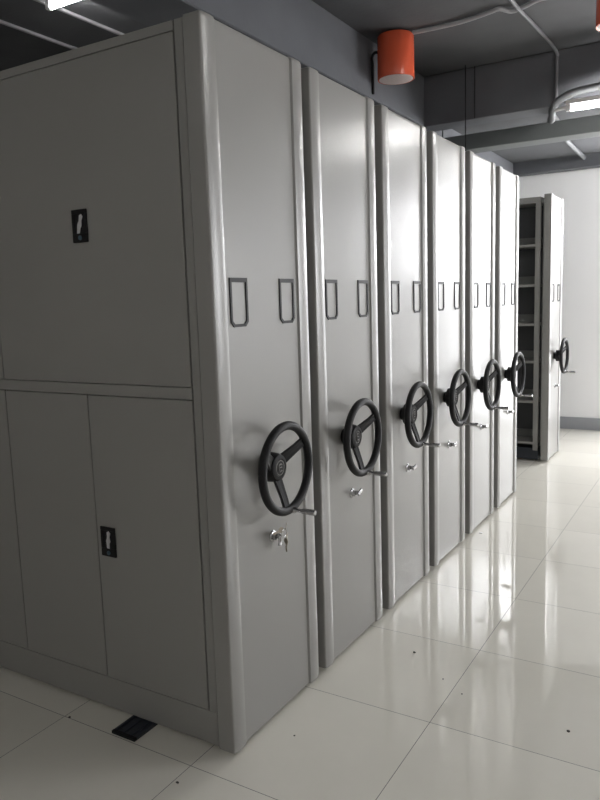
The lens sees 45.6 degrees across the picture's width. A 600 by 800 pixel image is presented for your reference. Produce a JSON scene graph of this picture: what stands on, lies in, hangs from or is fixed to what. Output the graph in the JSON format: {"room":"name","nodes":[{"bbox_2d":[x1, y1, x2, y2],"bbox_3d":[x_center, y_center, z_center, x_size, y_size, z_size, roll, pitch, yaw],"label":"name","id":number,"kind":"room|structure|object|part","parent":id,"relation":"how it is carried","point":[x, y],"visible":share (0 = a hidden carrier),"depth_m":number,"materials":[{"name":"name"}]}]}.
{"room":"archive room","nodes":[
{"label":"archive room","id":0,"kind":"room"},
{"bbox_2d":[0,428,599,799],"bbox_3d":[1.163,1.126,2.925,10.200,0.080,10.750,3,9,31],"label":"floor","id":1,"kind":"structure","parent":0,"point":[508,618],"depth_m":2.67,"materials":[{"name":"beige tile"}]},
{"bbox_2d":[112,715,157,741],"bbox_3d":[0.781,0.824,4.855,0.112,0.013,5.488,3,9,31],"label":"rail","id":2,"kind":"object","parent":1,"relation":"on","point":[133,728],"visible":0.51,"depth_m":2.57,"materials":[{"name":"metal"}]},
{"bbox_2d":[0,10,318,753],"bbox_3d":[-1.284,-0.069,3.171,3.105,2.348,0.576,3,9,31],"label":"shelving unit","id":3,"kind":"object","parent":2,"relation":"on","point":[156,429],"visible":1,"depth_m":2.46,"materials":[{"name":"grey metal"}]},
{"bbox_3d":[-1.559,-0.637,2.943,0.924,1.079,0.019,3,9,31],"label":"door","id":4,"kind":"part","parent":3,"relation":"part of","materials":[{"name":"grey metal"}]},
{"bbox_3d":[-1.331,0.479,2.981,0.473,1.069,0.019,3,9,31],"label":"door","id":5,"kind":"part","parent":3,"relation":"part of","materials":[{"name":"grey metal"}]},
{"bbox_3d":[-0.931,0.500,2.743,0.448,1.069,0.019,3,9,31],"label":"door","id":6,"kind":"part","parent":3,"relation":"part of","materials":[{"name":"grey metal"}]},
{"bbox_3d":[-0.760,-0.597,2.466,0.929,1.079,0.019,3,9,31],"label":"door","id":7,"kind":"part","parent":3,"relation":"part of","materials":[{"name":"grey metal"}]},
{"bbox_3d":[-1.528,-0.040,3.020,2.844,2.348,0.022,3,9,31],"label":"frame","id":8,"kind":"part","parent":3,"relation":"part of","materials":[{"name":"grey metal"}]},
{"bbox_3d":[-0.531,0.520,2.503,0.476,1.069,0.019,3,9,31],"label":"door","id":9,"kind":"part","parent":3,"relation":"part of","materials":[{"name":"grey metal"}]},
{"bbox_3d":[-0.132,-0.012,2.483,0.068,2.343,0.576,3,9,31],"label":"panel","id":10,"kind":"part","parent":3,"relation":"part of","materials":[{"name":"grey metal"}]},
{"bbox_3d":[-0.074,0.493,2.523,0.020,0.042,0.023,3,9,31],"label":"turn knob","id":11,"kind":"part","parent":3,"relation":"part of","materials":[{"name":"silver metal"}]},
{"bbox_2d":[273,523,287,551],"bbox_3d":[-0.056,0.489,2.512,0.034,0.092,0.094,3,9,31],"label":"bunch","id":12,"kind":"object","parent":3,"relation":"hanging from","point":[281,529],"visible":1,"depth_m":2.51,"materials":[{"name":"metal"}]},
{"bbox_3d":[0.009,0.380,2.442,0.101,0.024,0.024,3,9,31],"label":"crank knob","id":13,"kind":"part","parent":3,"relation":"part of","materials":[{"name":"silver metal"}]},
{"bbox_2d":[301,67,387,667],"bbox_3d":[-0.964,-0.152,3.700,3.105,2.348,0.560,3,9,31],"label":"shelving unit","id":14,"kind":"object","parent":2,"relation":"on","point":[338,121],"visible":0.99,"depth_m":2.93,"materials":[{"name":"grey metal"}]},
{"bbox_3d":[0.252,0.394,3.061,0.020,0.031,0.039,3,9,31],"label":"turn knob","id":15,"kind":"part","parent":14,"relation":"part of","materials":[{"name":"silver metal"}]},
{"bbox_3d":[0.311,0.302,2.942,0.101,0.024,0.024,3,7,31],"label":"crank knob","id":16,"kind":"part","parent":14,"relation":"part of","materials":[{"name":"silver metal"}]},
{"bbox_2d":[374,105,440,608],"bbox_3d":[-0.642,-0.236,4.231,3.105,2.348,0.545,3,9,31],"label":"shelving unit","id":17,"kind":"object","parent":2,"relation":"on","point":[405,397],"visible":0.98,"depth_m":3.46,"materials":[{"name":"grey metal"}]},
{"bbox_3d":[0.633,0.217,3.473,0.101,0.024,0.024,3,10,31],"label":"crank knob","id":18,"kind":"part","parent":17,"relation":"part of","materials":[{"name":"silver metal"}]},
{"bbox_2d":[426,131,478,565],"bbox_3d":[-0.324,-0.319,4.758,3.105,2.348,0.532,3,9,31],"label":"shelving unit","id":19,"kind":"object","parent":2,"relation":"on","point":[448,378],"visible":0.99,"depth_m":4.00,"materials":[{"name":"grey metal"}]},
{"bbox_3d":[0.947,0.136,3.993,0.101,0.024,0.024,3,8,31],"label":"crank knob","id":20,"kind":"part","parent":19,"relation":"part of","materials":[{"name":"silver metal"}]},
{"bbox_2d":[465,151,508,533],"bbox_3d":[-0.003,-0.403,5.288,3.105,2.348,0.530,3,9,31],"label":"shelving unit","id":21,"kind":"object","parent":2,"relation":"on","point":[480,363],"visible":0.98,"depth_m":4.52,"materials":[{"name":"grey metal"}]},
{"bbox_3d":[1.271,0.050,4.528,0.101,0.024,0.024,3,11,31],"label":"crank knob","id":22,"kind":"part","parent":21,"relation":"part of","materials":[{"name":"silver metal"}]},
{"bbox_2d":[494,166,532,507],"bbox_3d":[0.316,-0.486,5.814,3.105,2.348,0.515,3,9,31],"label":"shelving unit","id":23,"kind":"object","parent":2,"relation":"on","point":[506,353],"visible":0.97,"depth_m":5.06,"materials":[{"name":"grey metal"}]},
{"bbox_3d":[1.468,-0.429,5.126,0.068,2.343,0.515,3,9,31],"label":"panel","id":24,"kind":"part","parent":23,"relation":"part of","materials":[{"name":"grey metal"}]},
{"bbox_3d":[1.599,-0.034,5.069,0.101,0.024,0.024,3,9,31],"label":"crank knob","id":25,"kind":"part","parent":23,"relation":"part of","materials":[{"name":"silver metal"}]},
{"bbox_2d":[516,193,575,460],"bbox_3d":[1.143,-0.704,7.181,3.105,2.343,0.507,3,9,31],"label":"shelving unit","id":26,"kind":"object","parent":2,"relation":"on","point":[540,264],"visible":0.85,"depth_m":6.48,"materials":[{"name":"grey metal"}]},
{"bbox_3d":[1.009,0.317,7.303,2.800,0.024,0.246,3,9,31],"label":"shelf","id":27,"kind":"part","parent":26,"relation":"part of","materials":[{"name":"grey metal"}]},
{"bbox_3d":[0.997,-0.059,7.251,2.800,0.024,0.246,3,9,31],"label":"shelf","id":28,"kind":"part","parent":26,"relation":"part of","materials":[{"name":"grey metal"}]},
{"bbox_3d":[0.986,-0.415,7.201,2.800,0.024,0.246,3,9,31],"label":"shelf","id":29,"kind":"part","parent":26,"relation":"part of","materials":[{"name":"grey metal"}]},
{"bbox_3d":[0.976,-0.747,7.155,2.800,0.024,0.246,3,9,31],"label":"shelf","id":30,"kind":"part","parent":26,"relation":"part of","materials":[{"name":"grey metal"}]},
{"bbox_3d":[0.965,-1.089,7.108,2.800,0.024,0.246,3,9,31],"label":"shelf","id":31,"kind":"part","parent":26,"relation":"part of","materials":[{"name":"grey metal"}]},
{"bbox_3d":[0.954,-1.430,7.061,2.800,0.024,0.246,3,9,31],"label":"shelf","id":32,"kind":"part","parent":26,"relation":"part of","materials":[{"name":"grey metal"}]},
{"bbox_3d":[2.296,-0.645,6.493,0.068,2.343,0.507,3,9,31],"label":"panel","id":33,"kind":"part","parent":26,"relation":"part of","materials":[{"name":"grey metal"}]},
{"bbox_2d":[0,0,599,162],"bbox_3d":[1.067,-1.898,2.506,10.200,0.170,10.750,3,9,31],"label":"ceiling","id":34,"kind":"structure","parent":0,"point":[499,36],"depth_m":3.97,"materials":[{"name":"grey paint"}]},
{"bbox_2d":[0,19,76,49],"bbox_3d":[-2.100,-1.814,2.784,0.018,0.015,6.550,3,9,31],"label":"conduit","id":35,"kind":"object","parent":34,"relation":"attached to","point":[5,23],"visible":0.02,"depth_m":3.88,"materials":[{"name":"grey metal"}]},
{"bbox_2d":[45,0,78,10],"bbox_3d":[-0.920,-1.877,3.222,0.660,0.084,0.030,3,9,31],"label":"lamp","id":36,"kind":"object","parent":34,"relation":"hanging from","point":[50,5],"visible":1,"depth_m":3.35,"materials":[{"name":"white plastic"}]},
{"bbox_2d":[34,0,123,35],"bbox_3d":[-1.782,-1.798,2.595,0.018,0.015,6.550,3,9,31],"label":"conduit","id":37,"kind":"object","parent":34,"relation":"attached to","point":[61,9],"visible":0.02,"depth_m":3.69,"materials":[{"name":"grey metal"}]},
{"bbox_2d":[91,0,423,125],"bbox_3d":[-1.147,-1.558,1.864,0.290,0.328,7.300,3,9,31],"label":"ceiling beam","id":38,"kind":"structure","parent":34,"relation":"attached to","point":[303,31],"depth_m":3.53,"materials":[{"name":"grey paint"}]},
{"bbox_2d":[371,51,376,94],"bbox_3d":[0.448,-1.906,4.152,0.076,0.233,0.026,3,9,31],"label":"power cable","id":39,"kind":"object","parent":38,"relation":"attached to","point":[374,52],"visible":0.79,"depth_m":4.16,"materials":[{"name":"black plastic"}]},
{"bbox_2d":[377,29,414,84],"bbox_3d":[0.546,-1.957,4.073,0.210,0.251,0.210,3,9,31],"label":"lamp","id":40,"kind":"object","parent":34,"relation":"hanging from","point":[395,48],"visible":1,"depth_m":3.99,"materials":[{"name":"orange metal"}]},
{"bbox_2d":[379,74,412,84],"bbox_3d":[0.550,-1.839,4.090,0.198,0.013,0.198,3,9,31],"label":"diffuser","id":41,"kind":"object","parent":40,"relation":"attached to","point":[387,79],"depth_m":4.07,"materials":[{"name":"white plastic"}]},
{"bbox_2d":[465,65,465,150],"bbox_3d":[1.079,-1.846,4.683,0.008,0.672,0.046,3,9,31],"label":"hanging wire","id":42,"kind":"object","parent":34,"relation":"hanging from","point":[465,65],"visible":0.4,"depth_m":4.69,"materials":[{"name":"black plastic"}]},
{"bbox_2d":[412,0,544,34],"bbox_3d":[0.980,-2.039,3.783,0.832,0.030,0.081,3,9,31],"label":"conduit","id":43,"kind":"object","parent":34,"relation":"attached to","point":[496,9],"visible":0.96,"depth_m":3.81,"materials":[{"name":"grey metal"}]},
{"bbox_2d":[424,42,599,131],"bbox_3d":[2.109,-1.991,4.243,10.200,0.328,0.190,3,9,31],"label":"ceiling beam","id":44,"kind":"structure","parent":34,"relation":"attached to","point":[522,87],"depth_m":4.61,"materials":[{"name":"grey paint"}]},
{"bbox_2d":[474,66,474,118],"bbox_3d":[1.150,-2.025,4.701,0.005,0.328,0.005,-8,10,-36],"label":"wire","id":45,"kind":"object","parent":44,"relation":"attached to","point":[474,66],"visible":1,"depth_m":4.70,"materials":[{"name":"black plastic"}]},
{"bbox_2d":[442,115,599,152],"bbox_3d":[3.722,-1.987,4.211,6.600,0.290,0.190,3,9,31],"label":"duct","id":46,"kind":"object","parent":34,"relation":"hanging from","point":[589,126],"visible":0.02,"depth_m":5.33,"materials":[{"name":"grey metal"}]},
{"bbox_2d":[509,0,558,97],"bbox_3d":[1.181,-1.895,3.761,0.040,0.323,1.595,3,9,31],"label":"conduit","id":47,"kind":"object","parent":34,"relation":"attached to","point":[513,2],"visible":0.92,"depth_m":4.16,"materials":[{"name":"grey metal"}]},
{"bbox_2d":[547,82,599,159],"bbox_3d":[2.295,-2.124,5.357,1.628,0.390,4.164,-2,8,-3],"label":"conduit","id":48,"kind":"object","parent":34,"relation":"attached to","point":[552,116],"visible":0.75,"depth_m":4.35,"materials":[{"name":"grey metal"}]},
{"bbox_2d":[554,95,599,111],"bbox_3d":[1.806,-1.913,4.090,0.666,0.422,0.030,3,9,31],"label":"lamp","id":49,"kind":"object","parent":34,"relation":"hanging from","point":[568,107],"visible":1,"depth_m":4.20,"materials":[{"name":"white plastic"}]},
{"bbox_2d":[596,0,599,31],"bbox_3d":[1.498,-1.885,3.338,0.210,0.251,0.210,3,9,31],"label":"lamp","id":50,"kind":"object","parent":34,"relation":"hanging from","point":[597,1],"visible":1,"depth_m":3.35,"materials":[{"name":"orange metal"}]},
{"bbox_2d":[519,168,599,417],"bbox_3d":[3.911,-1.128,7.334,10.200,3.000,0.150,3,9,31],"label":"wall","id":51,"kind":"structure","parent":0,"point":[579,189],"depth_m":7.77,"materials":[{"name":"white paint"}]},
{"bbox_2d":[435,129,512,173],"bbox_3d":[1.447,-2.267,6.635,0.290,0.258,3.260,3,9,31],"label":"trim","id":52,"kind":"structure","parent":51,"relation":"attached to","point":[490,156],"depth_m":7.10,"materials":[{"name":"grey paint"}]},
{"bbox_2d":[513,152,599,176],"bbox_3d":[5.267,-2.384,6.138,6.760,0.130,0.150,3,9,31],"label":"trim","id":53,"kind":"structure","parent":51,"relation":"attached to","point":[569,163],"depth_m":7.58,"materials":[{"name":"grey paint"}]},
{"bbox_2d":[560,416,599,430],"bbox_3d":[1.608,0.184,8.840,4.820,0.135,0.012,3,9,31],"label":"baseboard","id":54,"kind":"structure","parent":51,"relation":"attached to","point":[580,423],"depth_m":7.93,"materials":[{"name":"grey tile"}]}
]}

